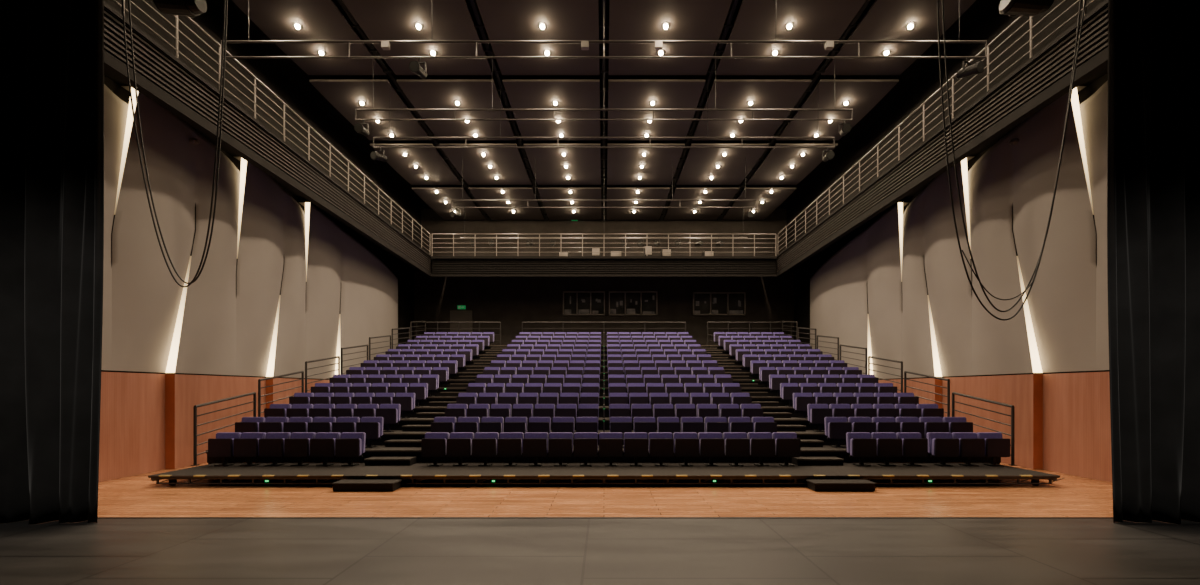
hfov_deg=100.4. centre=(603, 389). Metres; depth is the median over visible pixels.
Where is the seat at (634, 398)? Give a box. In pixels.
[629,393,647,411]
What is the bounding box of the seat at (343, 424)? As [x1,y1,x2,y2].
[332,417,359,432]
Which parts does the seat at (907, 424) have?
backrest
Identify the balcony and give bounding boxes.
[104,1,431,276]
[431,256,776,276]
[776,0,1107,276]
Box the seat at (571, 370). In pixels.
[568,367,582,381]
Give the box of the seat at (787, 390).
[780,383,800,406]
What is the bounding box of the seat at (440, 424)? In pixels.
[431,417,455,438]
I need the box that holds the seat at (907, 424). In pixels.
[895,417,924,438]
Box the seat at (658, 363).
[655,360,669,374]
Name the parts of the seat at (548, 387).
backrest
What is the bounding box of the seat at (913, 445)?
[896,432,927,465]
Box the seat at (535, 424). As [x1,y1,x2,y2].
[528,417,550,438]
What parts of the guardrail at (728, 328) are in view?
rail, rail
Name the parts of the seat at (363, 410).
backrest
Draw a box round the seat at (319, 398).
[310,393,333,407]
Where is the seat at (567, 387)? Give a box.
[563,383,579,400]
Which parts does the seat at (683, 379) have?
backrest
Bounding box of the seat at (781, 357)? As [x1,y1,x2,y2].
[772,354,788,362]
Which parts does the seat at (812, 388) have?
backrest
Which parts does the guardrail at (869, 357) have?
post, rail, rail, rail, post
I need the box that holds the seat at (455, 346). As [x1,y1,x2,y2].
[451,344,464,350]
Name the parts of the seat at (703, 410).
backrest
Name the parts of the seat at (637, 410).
backrest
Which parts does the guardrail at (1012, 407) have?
post, rail, rail, rail, rail, post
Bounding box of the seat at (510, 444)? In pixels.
[498,432,523,465]
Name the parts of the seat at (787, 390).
backrest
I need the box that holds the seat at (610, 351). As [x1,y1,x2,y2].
[607,349,620,361]
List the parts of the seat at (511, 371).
backrest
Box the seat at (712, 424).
[704,417,728,438]
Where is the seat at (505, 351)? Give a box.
[501,349,515,356]
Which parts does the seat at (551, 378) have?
backrest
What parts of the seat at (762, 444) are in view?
backrest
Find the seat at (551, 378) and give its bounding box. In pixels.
[547,375,563,390]
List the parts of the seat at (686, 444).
backrest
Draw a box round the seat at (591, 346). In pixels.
[588,344,600,349]
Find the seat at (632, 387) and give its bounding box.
[628,383,644,400]
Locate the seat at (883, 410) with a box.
[873,404,898,417]
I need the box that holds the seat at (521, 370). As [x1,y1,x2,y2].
[517,367,532,377]
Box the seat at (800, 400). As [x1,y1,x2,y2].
[793,393,814,417]
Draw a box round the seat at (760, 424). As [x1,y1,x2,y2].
[752,417,776,433]
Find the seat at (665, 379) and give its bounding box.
[661,375,678,386]
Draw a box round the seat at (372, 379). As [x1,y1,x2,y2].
[366,375,385,386]
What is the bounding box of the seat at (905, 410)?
[895,404,921,417]
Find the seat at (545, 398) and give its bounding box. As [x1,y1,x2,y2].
[539,393,558,411]
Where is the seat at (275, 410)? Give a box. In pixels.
[264,404,291,417]
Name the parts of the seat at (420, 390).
backrest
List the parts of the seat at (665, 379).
backrest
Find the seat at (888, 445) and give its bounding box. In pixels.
[871,432,901,465]
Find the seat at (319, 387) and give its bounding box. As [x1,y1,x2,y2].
[311,383,333,392]
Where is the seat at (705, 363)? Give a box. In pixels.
[702,360,717,369]
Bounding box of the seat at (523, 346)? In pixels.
[520,344,532,350]
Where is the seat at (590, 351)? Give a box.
[587,349,600,361]
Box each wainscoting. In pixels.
[99,372,328,481]
[879,372,1111,482]
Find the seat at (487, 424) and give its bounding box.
[479,417,503,433]
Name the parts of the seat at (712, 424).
backrest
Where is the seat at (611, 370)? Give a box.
[608,367,622,374]
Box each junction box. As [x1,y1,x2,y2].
[381,41,389,49]
[581,41,588,49]
[655,41,662,49]
[825,41,833,49]
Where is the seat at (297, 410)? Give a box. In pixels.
[286,404,312,417]
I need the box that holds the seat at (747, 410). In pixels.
[740,404,762,421]
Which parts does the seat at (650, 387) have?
backrest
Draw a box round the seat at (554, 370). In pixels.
[551,367,566,381]
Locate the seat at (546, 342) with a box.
[537,340,549,346]
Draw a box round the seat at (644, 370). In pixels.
[641,367,656,381]
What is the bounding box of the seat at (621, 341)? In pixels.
[620,340,631,349]
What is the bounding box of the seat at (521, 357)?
[511,354,525,362]
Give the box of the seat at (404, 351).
[400,349,415,354]
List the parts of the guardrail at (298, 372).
post, rail, rail, rail, rail, post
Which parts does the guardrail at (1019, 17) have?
post, post, post, rail, post, post, post, post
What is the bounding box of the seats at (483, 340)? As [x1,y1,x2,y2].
[406,332,801,351]
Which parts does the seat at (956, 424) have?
backrest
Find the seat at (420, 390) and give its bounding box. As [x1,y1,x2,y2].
[407,383,427,406]
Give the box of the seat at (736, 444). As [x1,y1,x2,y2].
[723,432,749,465]
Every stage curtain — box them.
[0,0,103,524]
[1107,0,1199,523]
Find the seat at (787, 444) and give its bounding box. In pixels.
[772,432,800,465]
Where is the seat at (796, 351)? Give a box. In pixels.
[792,349,807,354]
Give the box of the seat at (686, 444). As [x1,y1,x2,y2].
[673,432,698,465]
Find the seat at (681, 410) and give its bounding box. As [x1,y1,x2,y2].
[675,404,696,430]
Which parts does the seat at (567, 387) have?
backrest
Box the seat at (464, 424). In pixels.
[455,417,479,437]
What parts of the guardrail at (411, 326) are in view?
post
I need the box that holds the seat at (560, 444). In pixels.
[548,432,572,465]
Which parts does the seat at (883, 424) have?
backrest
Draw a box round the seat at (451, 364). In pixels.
[441,360,457,378]
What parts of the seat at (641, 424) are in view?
backrest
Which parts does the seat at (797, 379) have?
backrest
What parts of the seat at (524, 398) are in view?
backrest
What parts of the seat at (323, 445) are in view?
backrest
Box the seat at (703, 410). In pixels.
[697,404,718,421]
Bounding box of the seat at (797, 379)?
[787,375,805,386]
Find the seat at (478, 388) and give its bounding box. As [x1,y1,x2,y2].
[466,383,485,396]
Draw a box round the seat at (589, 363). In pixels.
[586,360,599,367]
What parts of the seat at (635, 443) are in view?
backrest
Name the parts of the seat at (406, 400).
backrest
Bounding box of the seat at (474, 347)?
[464,344,478,356]
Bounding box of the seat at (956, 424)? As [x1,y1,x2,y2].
[943,417,972,432]
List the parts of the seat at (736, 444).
backrest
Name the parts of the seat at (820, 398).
backrest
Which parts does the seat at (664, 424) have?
backrest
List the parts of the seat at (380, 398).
backrest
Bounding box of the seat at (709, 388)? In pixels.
[703,383,721,396]
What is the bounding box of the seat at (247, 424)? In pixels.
[235,417,264,432]
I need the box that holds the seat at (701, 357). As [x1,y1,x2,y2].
[697,354,711,362]
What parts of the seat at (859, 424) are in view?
backrest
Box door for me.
[450,310,471,332]
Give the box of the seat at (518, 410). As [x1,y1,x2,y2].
[511,404,532,430]
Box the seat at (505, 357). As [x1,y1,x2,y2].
[496,354,510,362]
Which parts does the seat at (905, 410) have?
backrest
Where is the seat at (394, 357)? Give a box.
[389,354,405,360]
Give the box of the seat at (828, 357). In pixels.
[817,354,833,360]
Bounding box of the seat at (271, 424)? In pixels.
[259,417,288,432]
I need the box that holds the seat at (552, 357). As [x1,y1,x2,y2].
[541,354,555,366]
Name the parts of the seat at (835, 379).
backrest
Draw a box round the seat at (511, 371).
[500,367,516,377]
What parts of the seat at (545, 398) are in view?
backrest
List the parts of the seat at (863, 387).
backrest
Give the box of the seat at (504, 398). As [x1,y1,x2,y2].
[498,393,517,408]
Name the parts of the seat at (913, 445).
backrest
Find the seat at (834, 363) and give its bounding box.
[829,360,846,367]
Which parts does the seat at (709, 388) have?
backrest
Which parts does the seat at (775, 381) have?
backrest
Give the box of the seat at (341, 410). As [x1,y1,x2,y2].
[331,404,356,421]
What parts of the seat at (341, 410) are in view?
backrest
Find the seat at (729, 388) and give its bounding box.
[722,383,741,396]
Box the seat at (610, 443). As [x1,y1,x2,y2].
[599,432,622,465]
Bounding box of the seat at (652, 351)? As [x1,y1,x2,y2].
[650,349,663,356]
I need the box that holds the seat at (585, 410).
[578,404,598,423]
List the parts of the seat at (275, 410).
backrest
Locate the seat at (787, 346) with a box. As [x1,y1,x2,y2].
[783,344,797,349]
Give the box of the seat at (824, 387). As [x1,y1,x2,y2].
[818,383,838,392]
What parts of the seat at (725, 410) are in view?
backrest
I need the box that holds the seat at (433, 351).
[428,349,443,354]
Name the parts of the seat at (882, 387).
backrest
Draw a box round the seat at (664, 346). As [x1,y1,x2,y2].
[661,344,673,351]
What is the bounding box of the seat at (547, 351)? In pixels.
[544,349,557,356]
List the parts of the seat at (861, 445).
backrest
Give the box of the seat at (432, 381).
[420,375,438,396]
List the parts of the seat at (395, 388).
backrest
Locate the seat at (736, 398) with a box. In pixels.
[730,393,751,407]
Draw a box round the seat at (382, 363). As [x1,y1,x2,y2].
[377,360,394,369]
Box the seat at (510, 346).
[506,344,519,350]
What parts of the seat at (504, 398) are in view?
backrest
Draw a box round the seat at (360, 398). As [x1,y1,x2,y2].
[351,393,374,407]
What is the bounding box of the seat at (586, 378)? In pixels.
[583,375,599,390]
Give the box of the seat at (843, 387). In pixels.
[837,383,858,392]
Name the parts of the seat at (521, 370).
backrest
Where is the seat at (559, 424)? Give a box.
[552,417,573,438]
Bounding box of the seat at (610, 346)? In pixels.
[607,344,619,349]
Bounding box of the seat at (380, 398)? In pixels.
[372,393,394,406]
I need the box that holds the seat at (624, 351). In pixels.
[622,349,634,361]
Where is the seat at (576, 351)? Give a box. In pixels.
[573,349,585,361]
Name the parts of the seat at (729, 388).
backrest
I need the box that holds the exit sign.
[457,305,465,308]
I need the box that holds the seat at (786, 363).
[782,360,798,369]
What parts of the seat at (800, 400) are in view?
backrest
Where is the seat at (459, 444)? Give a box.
[447,432,473,465]
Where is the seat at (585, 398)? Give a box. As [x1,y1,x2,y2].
[580,393,598,404]
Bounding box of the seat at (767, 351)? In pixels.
[764,349,779,354]
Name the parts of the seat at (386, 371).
backrest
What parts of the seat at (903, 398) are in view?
backrest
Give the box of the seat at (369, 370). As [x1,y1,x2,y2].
[363,367,381,377]
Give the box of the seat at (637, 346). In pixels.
[634,344,646,353]
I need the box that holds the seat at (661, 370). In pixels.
[658,367,673,381]
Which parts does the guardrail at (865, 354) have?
rail, post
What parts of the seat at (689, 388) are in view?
backrest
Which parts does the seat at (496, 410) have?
backrest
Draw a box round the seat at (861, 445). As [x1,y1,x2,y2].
[846,432,876,465]
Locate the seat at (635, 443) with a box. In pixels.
[624,432,647,465]
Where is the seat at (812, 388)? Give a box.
[799,383,819,396]
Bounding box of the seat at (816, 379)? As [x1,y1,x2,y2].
[804,375,823,386]
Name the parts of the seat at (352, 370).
backrest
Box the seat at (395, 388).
[388,383,408,396]
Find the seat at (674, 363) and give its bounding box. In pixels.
[671,360,685,374]
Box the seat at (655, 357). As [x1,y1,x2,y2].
[652,354,666,366]
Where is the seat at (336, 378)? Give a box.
[329,375,350,386]
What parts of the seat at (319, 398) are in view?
backrest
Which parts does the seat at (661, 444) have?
backrest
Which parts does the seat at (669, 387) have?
backrest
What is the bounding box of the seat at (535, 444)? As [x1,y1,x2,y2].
[523,432,547,465]
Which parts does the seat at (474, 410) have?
backrest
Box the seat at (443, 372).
[431,367,448,386]
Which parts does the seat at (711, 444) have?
backrest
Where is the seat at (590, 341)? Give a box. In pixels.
[589,340,600,344]
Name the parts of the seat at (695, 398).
backrest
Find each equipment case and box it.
[558,251,568,255]
[591,248,600,255]
[610,250,621,255]
[644,245,652,255]
[661,248,671,255]
[703,250,713,255]
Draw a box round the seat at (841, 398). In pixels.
[833,393,856,407]
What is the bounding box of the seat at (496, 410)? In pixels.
[489,404,510,421]
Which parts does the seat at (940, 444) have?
backrest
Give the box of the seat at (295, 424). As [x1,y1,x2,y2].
[283,417,312,432]
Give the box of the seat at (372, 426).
[356,417,383,447]
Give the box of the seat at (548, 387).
[543,383,561,400]
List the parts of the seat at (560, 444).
backrest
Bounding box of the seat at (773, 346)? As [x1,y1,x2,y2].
[770,344,784,349]
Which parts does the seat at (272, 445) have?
backrest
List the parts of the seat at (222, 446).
backrest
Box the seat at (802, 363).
[798,360,814,367]
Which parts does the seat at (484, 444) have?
backrest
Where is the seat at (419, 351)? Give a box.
[414,349,429,354]
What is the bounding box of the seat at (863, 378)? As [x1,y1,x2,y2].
[857,375,878,386]
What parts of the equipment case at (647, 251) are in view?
panel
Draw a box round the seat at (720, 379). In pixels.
[714,375,732,386]
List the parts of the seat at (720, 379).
backrest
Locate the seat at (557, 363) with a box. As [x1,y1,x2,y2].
[554,360,568,374]
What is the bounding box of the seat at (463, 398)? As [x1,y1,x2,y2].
[456,393,477,407]
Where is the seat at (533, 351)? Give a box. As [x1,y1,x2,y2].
[530,349,543,356]
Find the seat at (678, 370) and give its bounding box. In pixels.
[675,367,690,377]
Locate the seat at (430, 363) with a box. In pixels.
[425,360,441,369]
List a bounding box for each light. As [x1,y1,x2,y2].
[114,87,137,214]
[153,0,206,16]
[166,256,191,372]
[237,158,246,258]
[266,295,280,376]
[292,22,302,28]
[305,202,309,281]
[317,49,325,54]
[335,314,339,374]
[414,22,422,28]
[429,49,436,55]
[538,22,546,28]
[543,49,550,54]
[657,49,664,54]
[661,22,669,28]
[771,49,778,55]
[785,22,793,28]
[868,314,872,374]
[882,49,890,54]
[898,202,902,281]
[905,22,915,28]
[927,295,941,376]
[961,158,970,258]
[999,0,1053,16]
[1016,256,1041,372]
[1071,87,1093,214]
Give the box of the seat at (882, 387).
[874,383,896,392]
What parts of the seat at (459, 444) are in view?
backrest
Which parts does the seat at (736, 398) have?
backrest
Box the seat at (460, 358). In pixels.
[449,354,464,371]
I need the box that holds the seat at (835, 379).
[822,375,841,386]
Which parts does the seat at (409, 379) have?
backrest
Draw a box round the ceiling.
[211,0,996,208]
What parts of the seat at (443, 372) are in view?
backrest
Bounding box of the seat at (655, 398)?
[649,393,668,411]
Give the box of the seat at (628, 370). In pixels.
[625,367,639,381]
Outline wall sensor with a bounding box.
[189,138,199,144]
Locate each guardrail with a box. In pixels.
[114,0,429,250]
[191,392,255,465]
[258,371,303,416]
[305,356,339,392]
[341,344,367,374]
[369,335,390,359]
[392,327,409,348]
[410,321,425,339]
[416,322,500,344]
[432,234,775,255]
[522,322,685,334]
[707,322,791,344]
[778,0,1093,250]
[782,321,797,339]
[798,327,815,348]
[817,335,838,359]
[840,344,866,374]
[868,356,902,392]
[904,371,949,416]
[952,392,1016,465]
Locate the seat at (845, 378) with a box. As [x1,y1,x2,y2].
[840,375,859,386]
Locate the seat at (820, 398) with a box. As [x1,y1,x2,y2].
[813,393,835,406]
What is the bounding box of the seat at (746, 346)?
[743,344,756,350]
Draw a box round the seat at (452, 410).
[445,404,467,421]
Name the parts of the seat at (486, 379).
backrest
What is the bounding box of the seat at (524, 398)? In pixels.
[518,393,537,411]
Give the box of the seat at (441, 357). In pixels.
[434,354,449,360]
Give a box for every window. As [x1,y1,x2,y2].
[563,291,604,314]
[609,291,657,314]
[693,292,745,314]
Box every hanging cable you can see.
[122,0,225,286]
[128,0,227,283]
[937,0,1085,320]
[942,0,1081,311]
[962,250,1032,299]
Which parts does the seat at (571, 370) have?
backrest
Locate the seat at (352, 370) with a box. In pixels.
[346,367,365,377]
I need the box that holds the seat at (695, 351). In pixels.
[692,349,706,356]
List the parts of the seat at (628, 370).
backrest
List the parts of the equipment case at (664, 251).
panel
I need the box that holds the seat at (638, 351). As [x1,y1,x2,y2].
[636,349,648,356]
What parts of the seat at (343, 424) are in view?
backrest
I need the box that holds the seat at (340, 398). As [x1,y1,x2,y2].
[331,393,354,407]
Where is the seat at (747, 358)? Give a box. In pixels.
[743,354,758,371]
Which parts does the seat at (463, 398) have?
backrest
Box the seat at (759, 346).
[756,344,770,350]
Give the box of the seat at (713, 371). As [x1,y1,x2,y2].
[708,367,724,377]
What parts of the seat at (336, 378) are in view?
backrest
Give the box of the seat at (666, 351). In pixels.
[664,349,677,356]
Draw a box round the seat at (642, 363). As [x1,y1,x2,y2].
[639,360,653,374]
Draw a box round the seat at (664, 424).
[657,417,679,438]
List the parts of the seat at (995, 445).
backrest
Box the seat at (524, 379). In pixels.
[511,375,528,386]
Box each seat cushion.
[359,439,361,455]
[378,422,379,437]
[445,439,446,454]
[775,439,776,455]
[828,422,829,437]
[850,439,851,454]
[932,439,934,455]
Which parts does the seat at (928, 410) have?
backrest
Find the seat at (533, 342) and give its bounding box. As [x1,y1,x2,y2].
[524,340,536,348]
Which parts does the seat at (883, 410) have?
backrest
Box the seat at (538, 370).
[534,367,549,381]
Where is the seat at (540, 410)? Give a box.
[534,404,554,423]
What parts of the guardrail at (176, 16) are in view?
post, post, post, post, rail, post, post, post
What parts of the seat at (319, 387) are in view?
backrest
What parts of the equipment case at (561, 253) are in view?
panel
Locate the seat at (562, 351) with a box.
[559,349,571,356]
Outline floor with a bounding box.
[0,463,1199,584]
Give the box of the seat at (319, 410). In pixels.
[309,404,334,417]
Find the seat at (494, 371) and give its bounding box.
[483,367,499,377]
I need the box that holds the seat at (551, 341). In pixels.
[550,340,561,348]
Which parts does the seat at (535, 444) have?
backrest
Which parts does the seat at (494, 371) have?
backrest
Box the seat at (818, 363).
[813,360,830,369]
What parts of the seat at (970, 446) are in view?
backrest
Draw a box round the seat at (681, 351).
[678,349,691,356]
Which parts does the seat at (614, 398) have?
backrest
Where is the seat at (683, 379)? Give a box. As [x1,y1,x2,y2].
[679,375,696,386]
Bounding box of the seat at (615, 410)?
[609,404,629,423]
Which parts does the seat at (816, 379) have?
backrest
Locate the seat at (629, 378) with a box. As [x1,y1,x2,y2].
[626,375,642,390]
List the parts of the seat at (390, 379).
backrest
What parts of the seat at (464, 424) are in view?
backrest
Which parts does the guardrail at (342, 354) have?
post, rail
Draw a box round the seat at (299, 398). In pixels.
[289,393,313,404]
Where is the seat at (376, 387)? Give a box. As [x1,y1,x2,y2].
[369,383,389,392]
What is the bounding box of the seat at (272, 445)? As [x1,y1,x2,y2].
[259,432,291,465]
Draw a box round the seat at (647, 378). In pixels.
[644,375,660,390]
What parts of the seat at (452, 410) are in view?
backrest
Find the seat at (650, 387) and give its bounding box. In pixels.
[646,383,664,400]
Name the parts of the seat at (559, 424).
backrest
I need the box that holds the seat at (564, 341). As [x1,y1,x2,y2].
[563,340,574,348]
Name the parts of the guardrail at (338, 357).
post, rail, rail, rail, post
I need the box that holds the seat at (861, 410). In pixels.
[851,404,876,421]
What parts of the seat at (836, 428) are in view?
backrest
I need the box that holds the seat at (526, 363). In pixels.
[522,360,536,374]
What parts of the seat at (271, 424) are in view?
backrest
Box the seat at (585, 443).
[574,432,597,465]
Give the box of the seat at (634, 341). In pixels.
[633,340,644,348]
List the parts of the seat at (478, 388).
backrest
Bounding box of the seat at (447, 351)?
[443,349,457,356]
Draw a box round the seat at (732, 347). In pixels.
[729,344,743,356]
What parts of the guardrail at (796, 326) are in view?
post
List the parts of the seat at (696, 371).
backrest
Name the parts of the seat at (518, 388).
backrest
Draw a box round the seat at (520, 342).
[511,340,523,345]
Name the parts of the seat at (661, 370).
backrest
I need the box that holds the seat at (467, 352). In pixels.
[457,349,471,365]
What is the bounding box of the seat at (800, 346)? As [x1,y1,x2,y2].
[797,344,811,349]
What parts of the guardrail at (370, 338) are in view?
post, rail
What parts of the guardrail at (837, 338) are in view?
rail, post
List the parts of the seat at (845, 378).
backrest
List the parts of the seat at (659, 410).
backrest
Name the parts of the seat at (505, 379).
backrest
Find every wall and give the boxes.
[101,0,420,379]
[101,84,397,378]
[414,272,793,344]
[421,209,786,255]
[787,0,1108,379]
[810,80,1108,378]
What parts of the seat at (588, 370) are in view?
backrest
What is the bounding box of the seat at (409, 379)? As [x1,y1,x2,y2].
[402,375,420,386]
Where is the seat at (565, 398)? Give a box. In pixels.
[560,393,578,411]
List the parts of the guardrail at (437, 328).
rail, rail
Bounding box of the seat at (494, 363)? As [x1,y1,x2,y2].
[490,360,505,369]
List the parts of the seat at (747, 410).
backrest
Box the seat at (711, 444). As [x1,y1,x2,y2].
[698,432,723,465]
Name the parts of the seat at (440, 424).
backrest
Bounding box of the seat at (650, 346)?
[648,344,660,353]
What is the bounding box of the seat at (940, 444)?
[926,432,958,465]
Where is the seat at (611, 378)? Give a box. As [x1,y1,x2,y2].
[608,375,624,390]
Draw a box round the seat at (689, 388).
[684,383,702,396]
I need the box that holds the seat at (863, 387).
[856,383,877,396]
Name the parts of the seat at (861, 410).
backrest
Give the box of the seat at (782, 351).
[778,349,793,354]
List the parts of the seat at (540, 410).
backrest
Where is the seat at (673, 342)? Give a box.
[671,340,683,348]
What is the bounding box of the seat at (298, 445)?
[284,432,315,465]
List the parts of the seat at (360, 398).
backrest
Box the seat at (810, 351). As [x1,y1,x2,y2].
[806,349,822,354]
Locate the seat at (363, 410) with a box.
[353,404,378,420]
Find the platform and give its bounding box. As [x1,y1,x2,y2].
[148,345,1063,485]
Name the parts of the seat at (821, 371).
backrest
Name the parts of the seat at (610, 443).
backrest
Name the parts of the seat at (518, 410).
backrest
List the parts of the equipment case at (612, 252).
panel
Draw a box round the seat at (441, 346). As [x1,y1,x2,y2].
[437,344,451,350]
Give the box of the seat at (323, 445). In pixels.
[310,432,340,465]
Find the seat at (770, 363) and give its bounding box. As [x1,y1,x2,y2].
[766,360,782,369]
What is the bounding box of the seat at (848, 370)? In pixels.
[842,367,861,377]
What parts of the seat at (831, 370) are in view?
backrest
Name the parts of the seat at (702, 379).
backrest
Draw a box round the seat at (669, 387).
[665,383,683,400]
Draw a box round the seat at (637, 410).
[631,404,651,423]
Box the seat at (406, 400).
[393,393,414,417]
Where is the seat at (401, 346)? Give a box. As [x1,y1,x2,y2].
[396,344,410,349]
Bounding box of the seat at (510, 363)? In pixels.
[506,360,521,369]
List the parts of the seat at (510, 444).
backrest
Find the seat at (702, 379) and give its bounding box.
[697,375,714,386]
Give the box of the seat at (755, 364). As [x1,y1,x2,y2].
[750,360,766,378]
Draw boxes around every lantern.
[354,120,368,135]
[370,147,386,161]
[409,57,426,78]
[450,207,460,217]
[526,239,532,245]
[637,239,643,245]
[654,239,659,245]
[695,239,702,245]
[716,239,723,245]
[747,207,754,217]
[822,147,834,161]
[839,120,851,135]
[957,57,983,78]
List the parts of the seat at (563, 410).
backrest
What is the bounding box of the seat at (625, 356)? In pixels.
[623,354,636,367]
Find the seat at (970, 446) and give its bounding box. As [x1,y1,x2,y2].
[951,432,984,465]
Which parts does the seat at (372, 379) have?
backrest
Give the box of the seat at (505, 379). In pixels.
[493,375,510,386]
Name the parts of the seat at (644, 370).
backrest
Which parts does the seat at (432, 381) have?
backrest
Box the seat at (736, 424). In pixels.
[728,417,752,432]
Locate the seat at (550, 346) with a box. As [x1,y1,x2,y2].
[547,344,559,353]
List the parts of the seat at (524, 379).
backrest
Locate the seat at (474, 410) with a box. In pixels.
[467,404,489,421]
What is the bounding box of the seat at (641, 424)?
[634,417,655,447]
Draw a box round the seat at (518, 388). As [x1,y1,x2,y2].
[505,383,523,396]
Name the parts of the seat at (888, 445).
backrest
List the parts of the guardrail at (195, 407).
post, rail, rail, rail, rail, post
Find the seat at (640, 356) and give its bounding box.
[637,354,651,366]
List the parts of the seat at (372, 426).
backrest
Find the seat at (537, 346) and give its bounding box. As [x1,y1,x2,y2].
[534,344,546,351]
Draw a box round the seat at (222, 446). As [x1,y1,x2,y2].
[208,432,241,465]
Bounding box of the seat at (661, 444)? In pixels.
[648,432,673,465]
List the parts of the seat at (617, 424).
backrest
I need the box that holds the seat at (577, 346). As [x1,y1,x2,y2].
[575,344,586,356]
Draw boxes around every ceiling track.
[337,0,490,220]
[469,0,548,220]
[599,0,608,220]
[659,0,738,220]
[717,0,870,220]
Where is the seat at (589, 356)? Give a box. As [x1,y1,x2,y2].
[587,354,599,359]
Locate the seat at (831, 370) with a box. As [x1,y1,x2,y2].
[826,367,844,377]
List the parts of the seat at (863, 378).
backrest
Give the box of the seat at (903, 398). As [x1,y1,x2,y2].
[894,393,918,404]
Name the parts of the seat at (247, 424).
backrest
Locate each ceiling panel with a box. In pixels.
[232,0,386,74]
[309,79,431,139]
[342,0,491,74]
[370,144,461,184]
[396,79,515,139]
[412,188,486,219]
[439,144,531,184]
[469,188,543,219]
[476,0,599,74]
[502,79,599,139]
[523,144,600,184]
[538,188,601,219]
[606,188,669,219]
[607,144,684,184]
[608,0,731,74]
[608,79,705,139]
[664,188,738,219]
[676,144,768,184]
[692,79,811,139]
[716,0,865,74]
[721,188,795,219]
[746,144,837,184]
[776,79,898,139]
[821,0,975,74]
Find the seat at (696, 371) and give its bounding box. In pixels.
[691,367,707,377]
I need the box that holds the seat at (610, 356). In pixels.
[608,354,620,359]
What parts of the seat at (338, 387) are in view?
backrest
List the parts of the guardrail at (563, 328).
rail, rail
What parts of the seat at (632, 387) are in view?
backrest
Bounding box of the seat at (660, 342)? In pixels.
[658,340,670,346]
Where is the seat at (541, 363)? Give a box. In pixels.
[538,360,552,374]
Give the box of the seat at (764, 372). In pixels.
[759,367,776,386]
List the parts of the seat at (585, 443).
backrest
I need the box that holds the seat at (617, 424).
[610,417,631,447]
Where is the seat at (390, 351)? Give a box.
[385,349,401,354]
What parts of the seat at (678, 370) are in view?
backrest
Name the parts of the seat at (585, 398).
backrest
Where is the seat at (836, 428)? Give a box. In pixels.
[824,417,851,447]
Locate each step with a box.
[331,479,401,490]
[806,479,876,490]
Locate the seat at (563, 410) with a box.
[556,404,576,423]
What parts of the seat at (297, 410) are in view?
backrest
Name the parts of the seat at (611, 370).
backrest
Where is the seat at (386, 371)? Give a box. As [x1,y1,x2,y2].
[380,367,398,376]
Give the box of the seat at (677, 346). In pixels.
[675,344,687,350]
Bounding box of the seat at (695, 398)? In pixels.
[690,393,709,408]
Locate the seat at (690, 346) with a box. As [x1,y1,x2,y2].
[688,344,701,350]
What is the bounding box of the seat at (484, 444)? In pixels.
[472,432,498,465]
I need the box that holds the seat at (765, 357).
[758,354,773,360]
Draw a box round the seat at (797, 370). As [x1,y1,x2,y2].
[792,367,810,374]
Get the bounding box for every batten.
[221,0,986,58]
[355,46,852,120]
[373,80,834,147]
[452,157,755,207]
[460,206,747,237]
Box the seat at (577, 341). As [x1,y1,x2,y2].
[576,340,587,349]
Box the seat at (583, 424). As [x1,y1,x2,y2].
[576,417,597,432]
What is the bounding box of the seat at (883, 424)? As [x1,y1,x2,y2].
[872,417,899,433]
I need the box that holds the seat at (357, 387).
[349,383,370,392]
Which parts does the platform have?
under frame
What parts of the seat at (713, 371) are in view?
backrest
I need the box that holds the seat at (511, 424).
[503,417,526,433]
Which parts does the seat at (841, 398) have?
backrest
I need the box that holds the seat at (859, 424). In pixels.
[848,417,875,433]
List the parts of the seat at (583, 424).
backrest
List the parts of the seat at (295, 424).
backrest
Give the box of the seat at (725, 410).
[718,404,740,421]
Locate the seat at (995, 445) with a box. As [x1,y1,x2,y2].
[976,432,1009,465]
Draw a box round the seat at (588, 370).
[585,367,599,374]
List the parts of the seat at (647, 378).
backrest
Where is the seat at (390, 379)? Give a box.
[384,375,403,386]
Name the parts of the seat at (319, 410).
backrest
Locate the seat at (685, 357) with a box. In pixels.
[682,354,696,362]
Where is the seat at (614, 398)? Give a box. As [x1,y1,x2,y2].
[609,393,627,404]
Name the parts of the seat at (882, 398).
backrest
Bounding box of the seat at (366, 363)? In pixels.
[361,360,378,367]
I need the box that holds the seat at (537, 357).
[526,354,540,366]
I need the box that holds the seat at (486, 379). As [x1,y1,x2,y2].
[475,375,493,386]
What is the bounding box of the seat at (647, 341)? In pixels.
[646,340,657,348]
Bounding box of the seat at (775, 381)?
[769,375,787,396]
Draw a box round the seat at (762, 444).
[747,432,774,465]
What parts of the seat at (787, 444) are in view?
backrest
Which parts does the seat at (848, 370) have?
backrest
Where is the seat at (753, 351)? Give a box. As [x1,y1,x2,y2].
[750,349,764,356]
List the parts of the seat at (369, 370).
backrest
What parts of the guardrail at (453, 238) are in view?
rail, rail, rail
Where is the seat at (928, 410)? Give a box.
[916,404,943,417]
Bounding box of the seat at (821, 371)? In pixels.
[809,367,827,376]
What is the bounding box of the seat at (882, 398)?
[874,393,897,407]
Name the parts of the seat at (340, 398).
backrest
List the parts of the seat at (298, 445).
backrest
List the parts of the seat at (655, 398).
backrest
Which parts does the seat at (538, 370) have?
backrest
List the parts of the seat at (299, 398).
backrest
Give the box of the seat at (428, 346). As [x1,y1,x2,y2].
[423,344,437,349]
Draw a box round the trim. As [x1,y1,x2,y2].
[98,517,1112,518]
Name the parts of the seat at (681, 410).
backrest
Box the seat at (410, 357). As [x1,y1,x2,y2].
[404,354,420,362]
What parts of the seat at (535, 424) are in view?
backrest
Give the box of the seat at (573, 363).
[570,360,583,374]
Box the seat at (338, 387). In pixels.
[330,383,351,396]
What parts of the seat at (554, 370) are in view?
backrest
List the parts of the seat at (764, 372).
backrest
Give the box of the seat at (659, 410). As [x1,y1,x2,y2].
[653,404,673,423]

